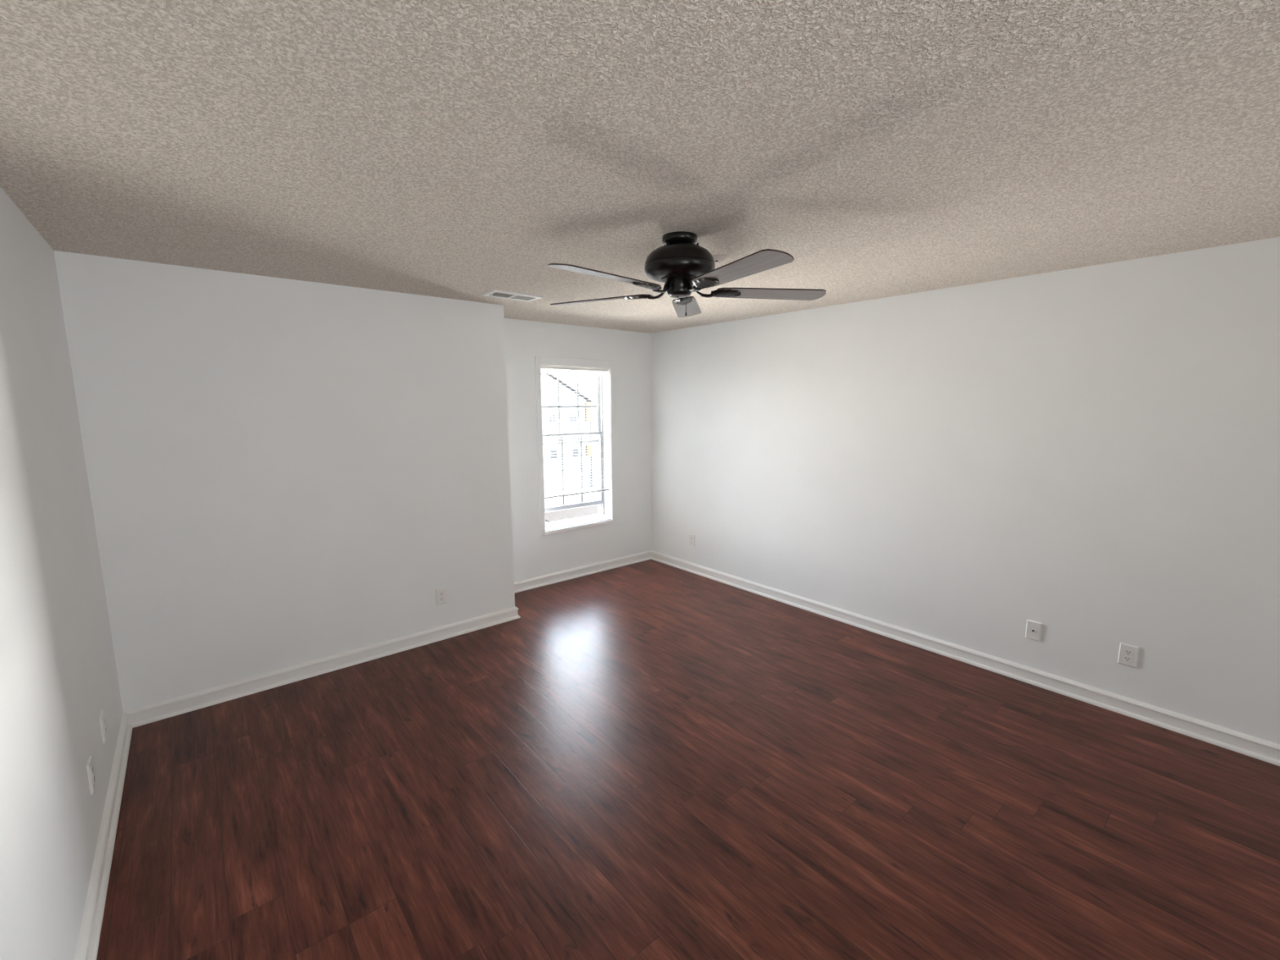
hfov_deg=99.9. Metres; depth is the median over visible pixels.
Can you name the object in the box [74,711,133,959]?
baseboard
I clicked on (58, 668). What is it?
wall
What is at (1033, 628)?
cable plate
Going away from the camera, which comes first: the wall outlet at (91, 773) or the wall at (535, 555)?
the wall outlet at (91, 773)
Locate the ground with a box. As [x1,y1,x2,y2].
[544,486,597,522]
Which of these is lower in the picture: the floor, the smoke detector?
the floor
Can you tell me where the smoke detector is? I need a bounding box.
[712,255,725,262]
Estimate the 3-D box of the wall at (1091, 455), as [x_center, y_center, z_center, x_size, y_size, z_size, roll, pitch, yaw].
[2.826,0.082,2.833,0.240,2.440,8.555,-7,11,-40]
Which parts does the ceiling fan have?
blade, blade, blade, blade, blade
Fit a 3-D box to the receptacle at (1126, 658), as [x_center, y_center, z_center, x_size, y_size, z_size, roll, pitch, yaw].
[2.672,0.980,2.949,0.002,0.027,0.034,-7,11,-40]
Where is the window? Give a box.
[534,355,614,536]
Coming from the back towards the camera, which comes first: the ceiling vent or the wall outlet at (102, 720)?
the ceiling vent
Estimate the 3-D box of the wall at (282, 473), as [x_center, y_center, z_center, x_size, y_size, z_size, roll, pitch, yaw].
[-2.191,-0.020,3.695,2.435,2.440,0.769,-7,11,-40]
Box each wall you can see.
[0,186,123,959]
[53,250,515,711]
[503,317,651,582]
[650,236,1279,744]
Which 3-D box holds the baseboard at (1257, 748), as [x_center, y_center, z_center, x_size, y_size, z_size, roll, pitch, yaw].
[2.752,1.260,2.884,0.030,0.094,8.200,-7,11,-40]
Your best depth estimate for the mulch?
26.49 m
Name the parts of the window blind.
ladder cord, rail, ladder cord, ladder cord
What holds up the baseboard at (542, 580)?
attached to the wall at (535, 555)
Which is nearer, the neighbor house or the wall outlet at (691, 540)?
the wall outlet at (691, 540)
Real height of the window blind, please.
1.232 m
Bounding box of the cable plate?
[1025,619,1042,641]
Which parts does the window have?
sash, sash, sill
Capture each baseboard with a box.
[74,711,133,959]
[123,606,520,727]
[514,550,651,593]
[650,550,1279,766]
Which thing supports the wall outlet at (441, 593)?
attached to the wall at (282, 473)
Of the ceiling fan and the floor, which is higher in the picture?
the ceiling fan
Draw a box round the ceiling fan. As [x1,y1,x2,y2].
[547,231,826,317]
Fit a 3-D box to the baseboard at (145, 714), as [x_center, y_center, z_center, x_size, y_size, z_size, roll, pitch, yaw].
[-1.864,1.175,3.612,2.325,0.094,0.030,-7,11,-40]
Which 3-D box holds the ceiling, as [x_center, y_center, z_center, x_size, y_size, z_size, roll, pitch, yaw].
[1.145,-0.995,1.256,4.619,0.150,8.555,-7,11,-40]
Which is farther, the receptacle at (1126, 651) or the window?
the window
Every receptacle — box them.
[1123,655,1131,662]
[1124,648,1132,654]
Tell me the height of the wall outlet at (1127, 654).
0.120 m
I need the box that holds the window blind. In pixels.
[540,365,608,498]
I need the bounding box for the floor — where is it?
[96,559,1279,959]
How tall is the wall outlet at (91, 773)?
0.120 m
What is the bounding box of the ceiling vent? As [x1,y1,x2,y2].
[480,288,543,302]
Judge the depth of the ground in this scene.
31.14 m
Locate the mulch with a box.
[545,504,597,522]
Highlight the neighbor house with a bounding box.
[540,371,597,493]
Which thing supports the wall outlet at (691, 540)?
attached to the wall at (1091, 455)
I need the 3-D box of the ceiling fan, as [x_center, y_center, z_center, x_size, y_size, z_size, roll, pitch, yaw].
[0.153,-0.901,2.362,1.290,0.339,1.317,-7,11,-40]
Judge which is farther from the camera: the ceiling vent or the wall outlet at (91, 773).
the ceiling vent
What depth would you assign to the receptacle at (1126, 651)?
2.94 m
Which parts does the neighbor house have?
pane, pane, pane, pane, brick panel, brick panel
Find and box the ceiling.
[0,0,1279,333]
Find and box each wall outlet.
[86,755,96,795]
[99,709,106,742]
[435,586,447,604]
[688,533,695,546]
[1117,642,1138,667]

